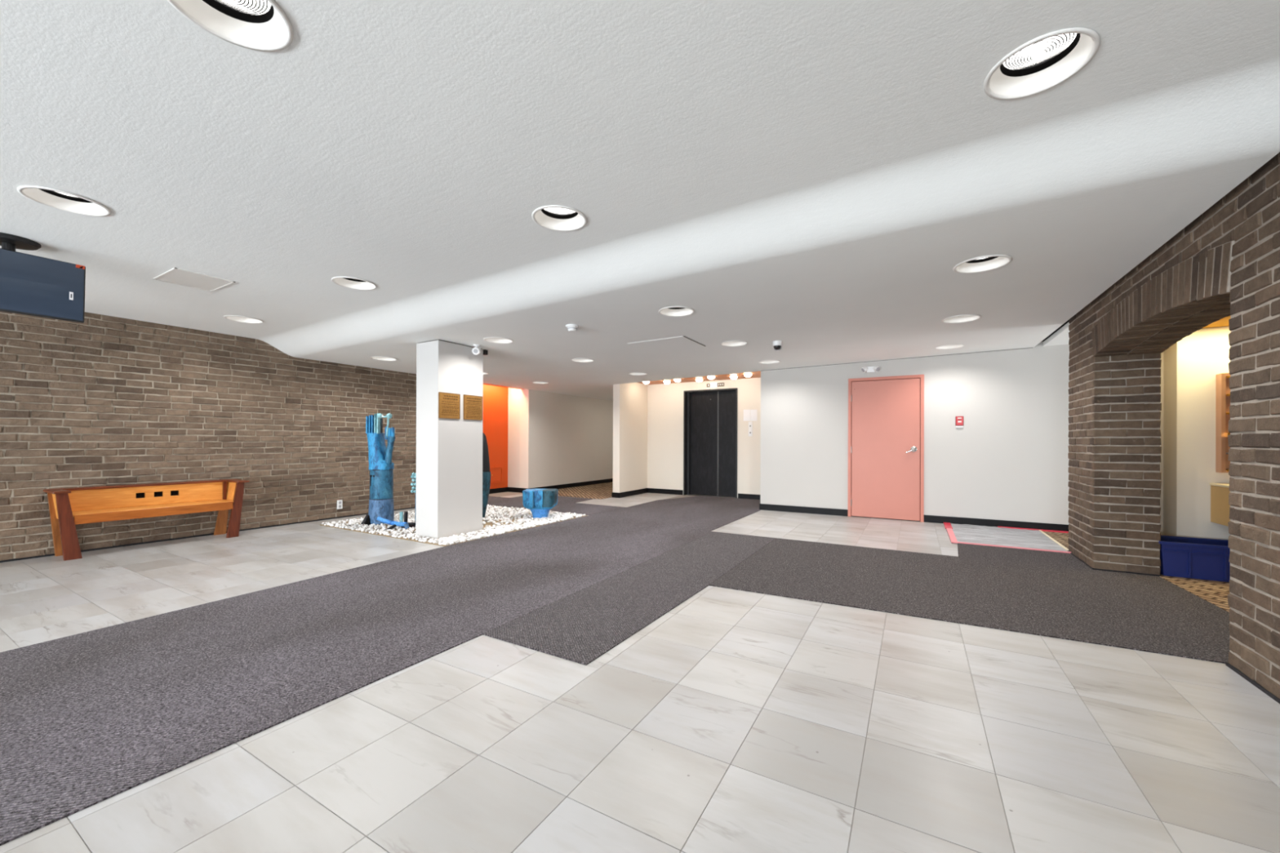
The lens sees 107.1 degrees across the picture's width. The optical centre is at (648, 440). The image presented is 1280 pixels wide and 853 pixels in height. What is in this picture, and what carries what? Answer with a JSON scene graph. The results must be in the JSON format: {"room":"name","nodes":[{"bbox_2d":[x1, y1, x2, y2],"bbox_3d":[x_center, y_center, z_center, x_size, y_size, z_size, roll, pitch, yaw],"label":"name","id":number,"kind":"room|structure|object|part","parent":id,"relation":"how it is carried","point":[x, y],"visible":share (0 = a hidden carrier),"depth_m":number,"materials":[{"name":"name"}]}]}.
{"room":"building lobby","nodes":[
{"label":"building lobby","id":0,"kind":"room"},
{"bbox_2d":[0,311,416,562],"bbox_3d":[-6.829,-0.190,3.380,0.298,2.835,13.590,0,0,29],"label":"wall","id":1,"kind":"structure","parent":0,"point":[102,400],"depth_m":5.49,"materials":[{"name":"brick"}]},
{"bbox_2d":[337,499,342,509],"bbox_3d":[-4.598,0.947,7.045,0.020,0.133,0.072,0,0,29],"label":"wall outlet","id":2,"kind":"object","parent":1,"relation":"attached to","point":[339,502],"visible":1,"depth_m":7.04,"materials":[{"name":"white plastic"}]},
{"bbox_2d":[482,384,507,488],"bbox_3d":[-3.627,-0.218,10.253,0.180,2.745,1.890,0,0,29],"label":"wall","id":3,"kind":"structure","parent":0,"point":[495,408],"depth_m":10.52,"materials":[{"name":"orange paint"}]},
{"bbox_2d":[489,466,502,484],"bbox_3d":[-3.380,0.755,10.488,0.024,0.369,0.387,0,0,29],"label":"access panel","id":4,"kind":"object","parent":3,"relation":"attached to","point":[496,473],"visible":0.78,"depth_m":10.51,"materials":[{"name":"orange paint"}]},
{"bbox_3d":[-3.384,0.755,10.491,0.014,0.279,0.297,0,0,29],"label":"panel door","id":5,"kind":"part","parent":4,"relation":"part of","materials":[{"name":"orange paint"}]},
{"bbox_2d":[483,383,524,389],"bbox_3d":[-3.116,-1.262,9.927,0.232,0.202,1.458,0,0,29],"label":"trim","id":6,"kind":"structure","parent":3,"relation":"attached to","point":[483,384],"depth_m":10.07,"materials":[{"name":"orange paint"}]},
{"bbox_2d":[507,387,519,488],"bbox_3d":[-3.413,-0.217,10.081,0.360,2.745,1.620,0,0,29],"label":"wall","id":7,"kind":"structure","parent":0,"point":[513,394],"depth_m":10.72,"materials":[{"name":"beige paint"}]},
{"bbox_2d":[519,389,613,488],"bbox_3d":[-1.611,-0.208,12.640,0.270,2.745,4.752,0,0,29],"label":"wall","id":8,"kind":"structure","parent":0,"point":[564,438],"depth_m":11.55,"materials":[{"name":"beige paint"}]},
{"bbox_2d":[488,478,613,493],"bbox_3d":[-2.124,1.110,12.089,0.644,0.104,6.210,0,0,29],"label":"baseboard","id":9,"kind":"structure","parent":8,"relation":"attached to","point":[611,480],"depth_m":11.29,"materials":[{"name":"black rubber"}]},
{"bbox_2d":[0,0,1279,400],"bbox_3d":[-1.275,-1.337,3.820,8.964,0.380,19.800,0,0,29],"label":"ceiling","id":10,"kind":"structure","parent":0,"point":[814,177],"depth_m":2.34,"materials":[{"name":"paint"}]},
{"bbox_2d":[0,232,85,323],"bbox_3d":[-4.302,-1.111,3.178,0.270,0.494,0.664,0,0,29],"label":"screen","id":11,"kind":"object","parent":10,"relation":"hanging from","point":[31,285],"visible":1,"depth_m":3.26,"materials":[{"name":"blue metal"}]},
{"bbox_3d":[-4.300,-1.342,3.178,0.270,0.032,0.270,0,0,29],"label":"ceiling plate","id":12,"kind":"part","parent":11,"relation":"part of","materials":[{"name":"black metal"}]},
{"bbox_2d":[17,185,111,216],"bbox_3d":[-3.325,-1.422,2.702,0.338,0.121,0.338,0,0,29],"label":"recessed light","id":13,"kind":"object","parent":10,"relation":"in","point":[52,197],"visible":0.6,"depth_m":2.76,"materials":[{"name":"white metal"}]},
{"bbox_2d":[152,267,235,292],"bbox_3d":[-3.825,-1.352,3.985,0.486,0.014,0.378,0,0,29],"label":"ceiling hatch","id":14,"kind":"object","parent":10,"relation":"attached to","point":[176,276],"visible":1,"depth_m":3.97,"materials":[{"name":"white metal"}]},
{"bbox_2d":[167,0,293,51],"bbox_3d":[-1.351,-1.448,1.519,0.338,0.121,0.338,0,0,29],"label":"recessed light","id":15,"kind":"object","parent":10,"relation":"in","point":[262,25],"visible":1,"depth_m":1.61,"materials":[{"name":"white metal"}]},
{"bbox_2d":[223,315,263,323],"bbox_3d":[-4.452,-1.394,5.208,0.338,0.121,0.338,0,0,29],"label":"recessed light","id":16,"kind":"object","parent":10,"relation":"in","point":[233,317],"visible":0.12,"depth_m":5.29,"materials":[{"name":"white metal"}]},
{"bbox_2d":[331,276,377,289],"bbox_3d":[-2.541,-1.418,4.092,0.338,0.121,0.338,0,0,29],"label":"recessed light","id":17,"kind":"object","parent":10,"relation":"in","point":[351,282],"visible":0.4,"depth_m":4.18,"materials":[{"name":"white metal"}]},
{"bbox_2d":[370,356,397,360],"bbox_3d":[-3.728,-1.218,6.675,0.338,0.121,0.338,0,0,29],"label":"recessed light","id":18,"kind":"object","parent":10,"relation":"in","point":[383,358],"visible":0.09,"depth_m":6.78,"materials":[{"name":"white metal"}]},
{"bbox_2d":[471,344,481,355],"bbox_3d":[-2.119,-1.122,5.844,0.094,0.127,0.138,0,0,-7],"label":"camera","id":19,"kind":"object","parent":10,"relation":"attached to","point":[477,349],"visible":1,"depth_m":5.79,"materials":[{"name":"white plastic"}]},
{"bbox_2d":[483,349,488,355],"bbox_3d":[-2.128,-1.151,6.135,0.058,0.062,0.076,0,0,29],"label":"ceiling sensor","id":20,"kind":"object","parent":10,"relation":"attached to","point":[485,352],"visible":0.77,"depth_m":6.12,"materials":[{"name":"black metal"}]},
{"bbox_2d":[483,337,513,343],"bbox_3d":[-1.763,-1.243,5.573,0.338,0.121,0.338,0,0,29],"label":"recessed light","id":21,"kind":"object","parent":10,"relation":"in","point":[493,340],"visible":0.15,"depth_m":5.69,"materials":[{"name":"white metal"}]},
{"bbox_2d":[531,381,549,383],"bbox_3d":[-2.133,-1.211,9.363,0.338,0.121,0.338,0,0,29],"label":"recessed light","id":22,"kind":"object","parent":10,"relation":"in","point":[534,382],"visible":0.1,"depth_m":9.46,"materials":[{"name":"white metal"}]},
{"bbox_2d":[532,204,586,231],"bbox_3d":[-0.553,-1.443,2.954,0.338,0.121,0.338,0,0,29],"label":"recessed light","id":23,"kind":"object","parent":10,"relation":"in","point":[553,217],"visible":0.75,"depth_m":3.03,"materials":[{"name":"white metal"}]},
{"bbox_2d":[565,324,578,332],"bbox_3d":[-0.791,-1.172,4.929,0.135,0.061,0.135,0,0,29],"label":"smoke detector","id":24,"kind":"object","parent":10,"relation":"attached to","point":[571,327],"visible":1,"depth_m":4.89,"materials":[{"name":"white plastic"}]},
{"bbox_2d":[571,358,594,362],"bbox_3d":[-0.960,-1.239,6.930,0.338,0.121,0.338,0,0,29],"label":"recessed light","id":25,"kind":"object","parent":10,"relation":"in","point":[579,360],"visible":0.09,"depth_m":7.05,"materials":[{"name":"white metal"}]},
{"bbox_2d":[628,372,647,375],"bbox_3d":[-0.183,-1.235,8.297,0.338,0.121,0.338,0,0,29],"label":"recessed light","id":26,"kind":"object","parent":10,"relation":"in","point":[631,373],"visible":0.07,"depth_m":8.41,"materials":[{"name":"white metal"}]},
{"bbox_2d":[627,335,705,352],"bbox_3d":[0.235,-1.202,5.902,0.770,0.014,0.648,0,0,29],"label":"ceiling hatch","id":27,"kind":"object","parent":10,"relation":"attached to","point":[678,342],"visible":1,"depth_m":5.86,"materials":[{"name":"paint"}]},
{"bbox_2d":[658,306,694,316],"bbox_3d":[0.265,-1.268,4.429,0.338,0.121,0.338,0,0,29],"label":"recessed light","id":28,"kind":"object","parent":10,"relation":"in","point":[673,311],"visible":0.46,"depth_m":4.54,"materials":[{"name":"white metal"}]},
{"bbox_2d":[720,340,747,346],"bbox_3d":[1.063,-1.264,5.858,0.338,0.121,0.338,0,0,29],"label":"recessed light","id":29,"kind":"object","parent":10,"relation":"in","point":[731,343],"visible":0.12,"depth_m":5.97,"materials":[{"name":"white metal"}]},
{"bbox_2d":[757,360,780,364],"bbox_3d":[1.842,-1.260,7.196,0.338,0.121,0.338,0,0,29],"label":"recessed light","id":30,"kind":"object","parent":10,"relation":"in","point":[764,362],"visible":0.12,"depth_m":7.31,"materials":[{"name":"white metal"}]},
{"bbox_2d":[773,340,782,351],"bbox_3d":[1.577,-1.163,5.777,0.108,0.106,0.108,0,0,29],"label":"dome camera","id":31,"kind":"object","parent":10,"relation":"attached to","point":[777,344],"visible":1,"depth_m":5.74,"materials":[{"name":"white plastic"}]},
{"bbox_2d":[934,343,964,349],"bbox_3d":[3.927,-1.285,6.159,0.338,0.121,0.338,0,0,29],"label":"recessed light","id":32,"kind":"object","parent":10,"relation":"in","point":[951,345],"visible":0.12,"depth_m":6.25,"materials":[{"name":"white metal"}]},
{"bbox_2d":[941,314,981,323],"bbox_3d":[3.164,-1.289,4.781,0.338,0.121,0.338,0,0,29],"label":"recessed light","id":33,"kind":"object","parent":10,"relation":"in","point":[966,317],"visible":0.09,"depth_m":4.88,"materials":[{"name":"white metal"}]},
{"bbox_2d":[953,254,1012,273],"bbox_3d":[2.338,-1.294,3.314,0.338,0.121,0.338,0,0,29],"label":"recessed light","id":34,"kind":"object","parent":10,"relation":"in","point":[981,264],"visible":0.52,"depth_m":3.40,"materials":[{"name":"white metal"}]},
{"bbox_2d":[983,26,1100,99],"bbox_3d":[1.475,-1.469,1.787,0.338,0.121,0.338,0,0,29],"label":"recessed light","id":35,"kind":"object","parent":10,"relation":"in","point":[1044,62],"visible":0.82,"depth_m":1.82,"materials":[{"name":"white metal"}]},
{"bbox_3d":[1.434,-1.425,-0.359,0.144,0.194,15.174,0,0,29],"label":"trim","id":36,"kind":"part","parent":10,"relation":"part of","materials":[{"name":"white paint"}]},
{"bbox_3d":[1.389,-1.380,-0.334,0.014,0.238,15.174,0,0,29],"label":"trim","id":37,"kind":"part","parent":10,"relation":"part of","materials":[{"name":"paint"}]},
{"bbox_2d":[0,491,1279,852],"bbox_3d":[-0.226,1.228,3.274,12.960,0.135,20.070,0,0,29],"label":"floor","id":38,"kind":"structure","parent":0,"point":[734,721],"depth_m":1.82,"materials":[{"name":"tile"}]},
{"bbox_2d":[43,479,249,560],"bbox_3d":[-5.398,0.810,5.194,0.414,0.668,1.503,0,0,29],"label":"wooden bench","id":39,"kind":"object","parent":38,"relation":"on","point":[64,504],"visible":1,"depth_m":5.09,"materials":[{"name":"orange wood"}]},
{"bbox_3d":[-5.858,0.820,4.706,0.032,0.644,0.157,0,0,29],"label":"leg","id":40,"kind":"part","parent":39,"relation":"part of","materials":[{"name":"brown wood"}]},
{"bbox_3d":[-5.564,0.821,4.541,0.036,0.644,0.164,0,0,29],"label":"leg","id":41,"kind":"part","parent":39,"relation":"part of","materials":[{"name":"red wood"}]},
{"bbox_3d":[-5.534,0.488,5.280,0.090,0.023,1.490,0,0,29],"label":"rail","id":42,"kind":"part","parent":39,"relation":"part of","materials":[{"name":"brown wood"}]},
{"bbox_3d":[-5.389,0.725,5.174,0.323,0.018,1.260,0,0,29],"label":"seat","id":43,"kind":"part","parent":39,"relation":"part of","materials":[{"name":"brown wood"}]},
{"bbox_3d":[-5.233,0.824,5.817,0.032,0.644,0.166,0,0,29],"label":"leg","id":44,"kind":"part","parent":39,"relation":"part of","materials":[{"name":"brown wood"}]},
{"bbox_3d":[-5.192,0.608,5.792,0.032,0.214,0.027,0,0,29],"label":"post","id":45,"kind":"part","parent":39,"relation":"part of","materials":[{"name":"red wood"}]},
{"bbox_3d":[-4.938,0.824,5.654,0.036,0.644,0.163,0,0,29],"label":"leg","id":46,"kind":"part","parent":39,"relation":"part of","materials":[{"name":"red wood"}]},
{"bbox_2d":[0,495,759,845],"bbox_3d":[-2.371,1.149,2.586,2.236,0.007,16.407,0,0,29],"label":"carpet","id":47,"kind":"object","parent":38,"relation":"on","point":[87,719],"visible":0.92,"depth_m":2.56,"materials":[{"name":"grey carpet"}]},
{"bbox_2d":[415,340,483,539],"bbox_3d":[-2.455,-0.008,5.869,0.403,2.326,0.657,0,0,29],"label":"column","id":48,"kind":"structure","parent":38,"relation":"on","point":[449,503],"depth_m":5.64,"materials":[{"name":"paint"}]},
{"bbox_2d":[438,391,460,419],"bbox_3d":[-2.359,-0.417,5.612,0.014,0.303,0.290,0,0,29],"label":"bronze plaque","id":49,"kind":"object","parent":48,"relation":"attached to","point":[449,404],"visible":1,"depth_m":5.61,"materials":[{"name":"gold metal"}]},
{"bbox_2d":[420,339,481,349],"bbox_3d":[-2.451,-1.205,5.870,0.376,0.068,0.630,0,0,29],"label":"trim","id":50,"kind":"structure","parent":48,"relation":"attached to","point":[434,340],"depth_m":5.65,"materials":[{"name":"metal"}]},
{"bbox_2d":[462,394,482,420],"bbox_3d":[-2.191,-0.416,5.912,0.014,0.303,0.286,0,0,29],"label":"bronze plaque","id":51,"kind":"object","parent":48,"relation":"attached to","point":[473,405],"visible":1,"depth_m":5.91,"materials":[{"name":"gold metal"}]},
{"bbox_2d":[320,506,586,546],"bbox_3d":[-2.703,1.152,6.868,2.668,0.012,2.484,0,0,29],"label":"gravel base","id":52,"kind":"object","parent":38,"relation":"on","point":[491,524],"visible":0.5,"depth_m":6.12,"materials":[{"name":"gravel"}]},
{"bbox_2d":[376,511,415,530],"bbox_3d":[-3.188,1.055,6.188,0.632,0.238,0.306,0,0,-32],"label":"sculpture","id":53,"kind":"object","parent":52,"relation":"on","point":[406,525],"visible":0.63,"depth_m":6.12,"materials":[{"name":"metal"}]},
{"bbox_3d":[-3.320,1.121,6.047,0.041,0.106,0.206,0,0,39],"label":"black rod","id":54,"kind":"part","parent":53,"relation":"part of","materials":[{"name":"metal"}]},
{"bbox_3d":[-3.259,1.044,6.241,0.040,0.216,0.040,0,0,-38],"label":"upright post","id":55,"kind":"part","parent":53,"relation":"part of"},
{"bbox_3d":[-3.216,1.045,6.272,0.048,0.217,0.044,0,0,7],"label":"upright post","id":56,"kind":"part","parent":53,"relation":"part of","materials":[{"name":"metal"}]},
{"bbox_2d":[410,472,416,523],"bbox_3d":[-3.084,0.786,6.343,0.130,0.735,0.181,0,0,29],"label":"sculpture","id":57,"kind":"object","parent":52,"relation":"on","point":[413,476],"visible":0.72,"depth_m":6.29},
{"bbox_3d":[-3.088,0.802,6.364,0.090,0.703,0.090,0,0,29],"label":"stem","id":58,"kind":"part","parent":57,"relation":"part of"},
{"bbox_2d":[321,504,585,537],"bbox_3d":[-2.711,1.134,6.872,2.693,0.047,2.511,0,0,29],"label":"gravel","id":59,"kind":"object","parent":52,"relation":"on","point":[556,517],"visible":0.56,"depth_m":6.58,"materials":[{"name":"white gravel"}]},
{"bbox_2d":[360,413,395,525],"bbox_3d":[-3.704,0.391,6.534,0.415,1.543,0.312,0,0,-13],"label":"sculpture","id":60,"kind":"object","parent":59,"relation":"on","point":[381,466],"visible":0.98,"depth_m":6.43,"materials":[{"name":"metal"}]},
{"bbox_3d":[-3.669,-0.343,6.462,0.076,0.076,0.074,0,0,29],"label":"knob","id":61,"kind":"part","parent":60,"relation":"part of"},
{"bbox_3d":[-3.699,0.142,6.535,0.297,0.502,0.265,0,0,-2],"label":"stem","id":62,"kind":"part","parent":60,"relation":"part of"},
{"bbox_3d":[-3.578,-0.171,6.485,0.031,0.310,0.086,0,0,-37],"label":"hanger rod","id":63,"kind":"part","parent":60,"relation":"part of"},
{"bbox_3d":[-3.540,-0.342,6.462,0.076,0.076,0.074,0,0,29],"label":"knob","id":64,"kind":"part","parent":60,"relation":"part of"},
{"bbox_3d":[-3.560,0.124,6.518,0.147,0.392,0.090,0,0,6],"label":"stem","id":65,"kind":"part","parent":60,"relation":"part of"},
{"bbox_2d":[482,432,490,517],"bbox_3d":[-2.467,0.517,6.995,0.266,1.278,0.266,0,0,29],"label":"sculpture","id":66,"kind":"object","parent":59,"relation":"on","point":[486,461],"visible":0.38,"depth_m":6.94,"materials":[{"name":"metal"}]},
{"bbox_2d":[522,488,558,518],"bbox_3d":[-1.608,0.942,7.059,0.487,0.434,0.392,0,0,0],"label":"sculpture","id":67,"kind":"object","parent":59,"relation":"on","point":[540,502],"visible":0.95,"depth_m":6.90,"materials":[{"name":"blue metal"}]},
{"bbox_3d":[-1.465,0.846,7.045,0.200,0.240,0.348,0,0,2],"label":"plate","id":68,"kind":"part","parent":67,"relation":"part of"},
{"bbox_2d":[487,496,626,515],"bbox_3d":[-2.081,1.155,9.012,3.701,0.007,1.710,0,0,29],"label":"carpet","id":69,"kind":"object","parent":38,"relation":"on","point":[565,504],"visible":0.47,"depth_m":8.44,"materials":[{"name":"grey carpet"}]},
{"bbox_2d":[557,481,613,499],"bbox_3d":[-0.637,1.164,12.026,2.011,0.005,4.824,0,0,29],"label":"carpet","id":70,"kind":"object","parent":38,"relation":"on","point":[601,491],"visible":0.29,"depth_m":10.78,"materials":[{"name":"brown carpet"}]},
{"bbox_2d":[483,531,776,665],"bbox_3d":[0.273,1.159,4.238,0.802,0.007,3.713,0,0,29],"label":"entrance mat","id":71,"kind":"object","parent":38,"relation":"on","point":[580,627],"visible":1,"depth_m":3.37,"materials":[{"name":"carpet"}]},
{"bbox_2d":[613,382,647,493],"bbox_3d":[0.432,-0.202,11.665,0.162,2.745,4.446,0,0,29],"label":"wall pier","id":72,"kind":"object","parent":38,"relation":"on","point":[629,399],"visible":0.21,"depth_m":10.04,"materials":[{"name":"beige paint"}]},
{"bbox_2d":[611,488,647,497],"bbox_3d":[0.424,1.119,11.658,0.189,0.104,4.460,0,0,29],"label":"baseboard","id":73,"kind":"object","parent":72,"relation":"attached to","point":[615,495],"visible":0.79,"depth_m":9.99,"materials":[{"name":"black rubber"}]},
{"bbox_2d":[709,537,1230,663],"bbox_3d":[2.643,1.168,4.251,3.310,0.007,2.898,0,0,29],"label":"carpet","id":74,"kind":"object","parent":38,"relation":"on","point":[1046,593],"visible":0.94,"depth_m":3.66,"materials":[{"name":"grey carpet"}]},
{"bbox_2d":[943,522,1071,553],"bbox_3d":[4.545,1.165,5.690,1.616,0.014,1.512,0,0,29],"label":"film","id":75,"kind":"object","parent":38,"relation":"on","point":[997,536],"visible":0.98,"depth_m":5.71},
{"bbox_2d":[1043,531,1069,549],"bbox_3d":[6.143,1.181,4.883,3.042,0.005,1.350,0,0,29],"label":"carpet","id":76,"kind":"object","parent":38,"relation":"on","point":[1062,538],"visible":0.12,"depth_m":5.76,"materials":[{"name":"beige carpet"}]},
{"bbox_2d":[1159,573,1230,612],"bbox_3d":[5.247,1.176,2.868,2.626,0.005,2.772,0,0,29],"label":"room carpet","id":77,"kind":"object","parent":38,"relation":"on","point":[1215,593],"visible":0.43,"depth_m":3.76,"materials":[{"name":"beige carpet"}]},
{"bbox_2d":[1158,535,1230,582],"bbox_3d":[4.845,1.021,4.086,0.732,0.301,0.385,0,0,29],"label":"bin","id":78,"kind":"object","parent":77,"relation":"on","point":[1202,558],"visible":0.54,"depth_m":4.02,"materials":[{"name":"blue plastic"}]},
{"bbox_2d":[636,370,760,384],"bbox_3d":[0.970,-1.310,9.414,2.979,0.079,1.278,0,0,29],"label":"ceiling","id":79,"kind":"structure","parent":0,"point":[754,374],"depth_m":9.57,"materials":[{"name":"brown wood"}]},
{"bbox_2d":[663,380,670,383],"bbox_3d":[0.394,-1.239,9.996,0.151,0.065,0.151,0,0,29],"label":"globe bulb","id":80,"kind":"object","parent":79,"relation":"attached to","point":[664,381],"visible":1,"depth_m":9.94,"materials":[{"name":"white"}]},
{"bbox_2d":[695,377,702,382],"bbox_3d":[1.042,-1.237,9.642,0.151,0.065,0.151,0,0,29],"label":"globe bulb","id":81,"kind":"object","parent":79,"relation":"attached to","point":[699,380],"visible":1,"depth_m":9.59,"materials":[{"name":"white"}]},
{"bbox_2d":[706,375,715,379],"bbox_3d":[1.226,-1.237,9.218,0.151,0.065,0.151,0,0,29],"label":"globe bulb","id":82,"kind":"object","parent":79,"relation":"attached to","point":[710,377],"visible":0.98,"depth_m":9.17,"materials":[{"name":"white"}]},
{"bbox_2d":[729,375,737,379],"bbox_3d":[1.665,-1.235,9.208,0.151,0.065,0.151,0,0,29],"label":"globe bulb","id":83,"kind":"object","parent":79,"relation":"attached to","point":[733,377],"visible":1,"depth_m":9.16,"materials":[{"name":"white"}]},
{"bbox_2d":[743,373,751,377],"bbox_3d":[1.871,-1.235,8.876,0.151,0.065,0.151,0,0,29],"label":"globe bulb","id":84,"kind":"object","parent":79,"relation":"attached to","point":[747,375],"visible":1,"depth_m":8.83,"materials":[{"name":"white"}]},
{"bbox_2d":[647,377,760,497],"bbox_3d":[1.406,-0.200,10.157,3.339,2.745,0.450,0,0,29],"label":"wall","id":85,"kind":"structure","parent":0,"point":[665,402],"depth_m":10.31,"materials":[{"name":"beige paint"}]},
{"bbox_2d":[647,488,759,499],"bbox_3d":[1.272,1.120,9.962,2.979,0.104,0.014,0,0,29],"label":"baseboard","id":86,"kind":"structure","parent":85,"relation":"attached to","point":[649,490],"depth_m":10.33,"materials":[{"name":"black rubber"}]},
{"bbox_2d":[683,387,737,497],"bbox_3d":[1.343,0.044,10.037,1.206,2.256,0.216,0,0,29],"label":"door","id":87,"kind":"structure","parent":85,"relation":"in","point":[710,416],"depth_m":10.10,"materials":[{"name":"black metal"}]},
{"bbox_3d":[1.192,0.052,10.204,0.670,2.220,0.036,0,0,29],"label":"elevator panel","id":88,"kind":"part","parent":87,"relation":"part of","materials":[{"name":"black metal"}]},
{"bbox_3d":[1.357,1.167,10.005,1.089,0.011,0.144,0,0,29],"label":"sill plate","id":89,"kind":"part","parent":87,"relation":"part of","materials":[{"name":"metal"}]},
{"bbox_3d":[1.690,0.054,9.924,0.454,2.220,0.036,0,0,29],"label":"elevator panel","id":90,"kind":"part","parent":87,"relation":"part of","materials":[{"name":"black metal"}]},
{"bbox_2d":[706,382,724,387],"bbox_3d":[1.401,-1.172,9.895,0.414,0.090,0.017,0,0,29],"label":"indicator","id":91,"kind":"object","parent":85,"relation":"attached to","point":[722,384],"visible":1,"depth_m":9.88,"materials":[{"name":"white plastic"}]},
{"bbox_2d":[743,409,756,421],"bbox_3d":[2.055,-0.518,9.528,0.279,0.234,0.007,0,0,29],"label":"paper notice","id":92,"kind":"object","parent":85,"relation":"attached to","point":[748,415],"visible":1,"depth_m":9.53,"materials":[{"name":"white paper"}]},
{"bbox_2d":[748,422,752,435],"bbox_3d":[2.056,-0.241,9.522,0.081,0.292,0.019,0,0,29],"label":"plate","id":93,"kind":"object","parent":85,"relation":"attached to","point":[750,424],"visible":1,"depth_m":9.52,"materials":[{"name":"white plastic"}]},
{"bbox_2d":[760,341,1069,524],"bbox_3d":[4.999,-0.191,6.440,6.966,2.745,0.198,0,0,29],"label":"wall","id":94,"kind":"structure","parent":0,"point":[1008,460],"depth_m":6.67,"materials":[{"name":"white paint"}]},
{"bbox_2d":[759,503,848,516],"bbox_3d":[2.506,1.122,7.719,1.400,0.104,0.014,0,0,29],"label":"baseboard","id":95,"kind":"structure","parent":94,"relation":"attached to","point":[836,512],"depth_m":7.69,"materials":[{"name":"black rubber"}]},
{"bbox_2d":[861,365,879,373],"bbox_3d":[3.371,-1.087,7.171,0.254,0.089,0.130,0,0,29],"label":"emergency light","id":96,"kind":"object","parent":94,"relation":"attached to","point":[869,369],"visible":1,"depth_m":7.17,"materials":[{"name":"white plastic"}]},
{"bbox_2d":[848,374,924,522],"bbox_3d":[3.572,0.104,7.140,1.022,2.146,0.160,0,0,29],"label":"door","id":97,"kind":"structure","parent":94,"relation":"in","point":[886,414],"depth_m":7.12,"materials":[{"name":"paint"}]},
{"bbox_2d":[764,347,1031,370],"bbox_3d":[3.511,-1.231,7.166,3.654,0.084,0.005,0,0,29],"label":"trim","id":98,"kind":"structure","parent":94,"relation":"attached to","point":[1024,348],"depth_m":7.00,"materials":[{"name":"metal"}]},
{"bbox_2d":[955,416,963,427],"bbox_3d":[4.381,-0.269,6.652,0.095,0.158,0.040,0,0,29],"label":"fire alarm","id":99,"kind":"object","parent":94,"relation":"attached to","point":[958,420],"visible":1,"depth_m":6.65,"materials":[{"name":"red plastic"}]},
{"bbox_2d":[924,515,1069,531],"bbox_3d":[5.913,1.133,5.801,4.378,0.104,0.014,0,0,29],"label":"baseboard","id":100,"kind":"structure","parent":94,"relation":"attached to","point":[927,518],"depth_m":6.46,"materials":[{"name":"black rubber"}]},
{"bbox_2d":[1043,322,1069,346],"bbox_3d":[6.173,-1.273,4.874,3.028,0.054,1.386,0,0,29],"label":"ceiling","id":101,"kind":"structure","parent":0,"point":[1060,336],"depth_m":5.79,"materials":[{"name":"paint"}]},
{"bbox_2d":[1160,351,1163,535],"bbox_3d":[4.937,-0.080,4.709,0.248,2.520,0.090,0,0,29],"label":"wall","id":102,"kind":"structure","parent":0,"point":[1162,353],"depth_m":4.61,"materials":[{"name":"beige paint"}]},
{"bbox_2d":[1066,151,1279,703],"bbox_3d":[1.278,-0.139,-1.078,0.461,2.781,13.776,0,0,29],"label":"wall","id":103,"kind":"structure","parent":0,"point":[1225,262],"depth_m":2.76,"materials":[{"name":"brick"}]},
{"bbox_2d":[1163,325,1230,540],"bbox_3d":[6.096,-0.077,3.902,2.564,2.520,0.360,0,0,29],"label":"wall","id":104,"kind":"structure","parent":0,"point":[1191,365],"depth_m":4.32,"materials":[{"name":"beige paint"}]},
{"bbox_2d":[1209,483,1230,526],"bbox_3d":[5.474,0.555,3.780,1.186,0.351,0.459,0,0,29],"label":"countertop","id":105,"kind":"structure","parent":104,"relation":"attached to","point":[1220,506],"depth_m":4.13,"materials":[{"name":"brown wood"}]},
{"bbox_2d":[1215,373,1230,472],"bbox_3d":[5.582,-0.158,3.902,1.174,0.878,0.144,0,0,29],"label":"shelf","id":106,"kind":"object","parent":104,"relation":"attached to","point":[1222,380],"visible":0.3,"depth_m":4.17,"materials":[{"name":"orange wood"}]},
{"bbox_3d":[5.224,-0.485,4.120,0.273,0.148,0.018,0,0,29],"label":"mail door","id":107,"kind":"part","parent":106,"relation":"part of","materials":[{"name":"brown wood"}]},
{"bbox_3d":[5.224,-0.323,4.120,0.273,0.148,0.018,0,0,29],"label":"mail door","id":108,"kind":"part","parent":106,"relation":"part of","materials":[{"name":"brown wood"}]},
{"bbox_3d":[5.223,-0.143,4.120,0.273,0.184,0.018,0,0,29],"label":"mail door","id":109,"kind":"part","parent":106,"relation":"part of","materials":[{"name":"brown wood"}]},
{"bbox_3d":[5.222,0.033,4.119,0.273,0.139,0.018,0,0,29],"label":"mail door","id":110,"kind":"part","parent":106,"relation":"part of","materials":[{"name":"brown wood"}]},
{"bbox_3d":[5.222,0.181,4.119,0.273,0.130,0.018,0,0,29],"label":"mail door","id":111,"kind":"part","parent":106,"relation":"part of","materials":[{"name":"brown wood"}]},
{"bbox_2d":[1202,315,1230,328],"bbox_3d":[2.602,-1.084,-1.875,2.632,0.090,13.680,0,0,29],"label":"ceiling","id":112,"kind":"structure","parent":0,"point":[1224,322],"depth_m":4.13,"materials":[{"name":"orange paint"}]}
]}

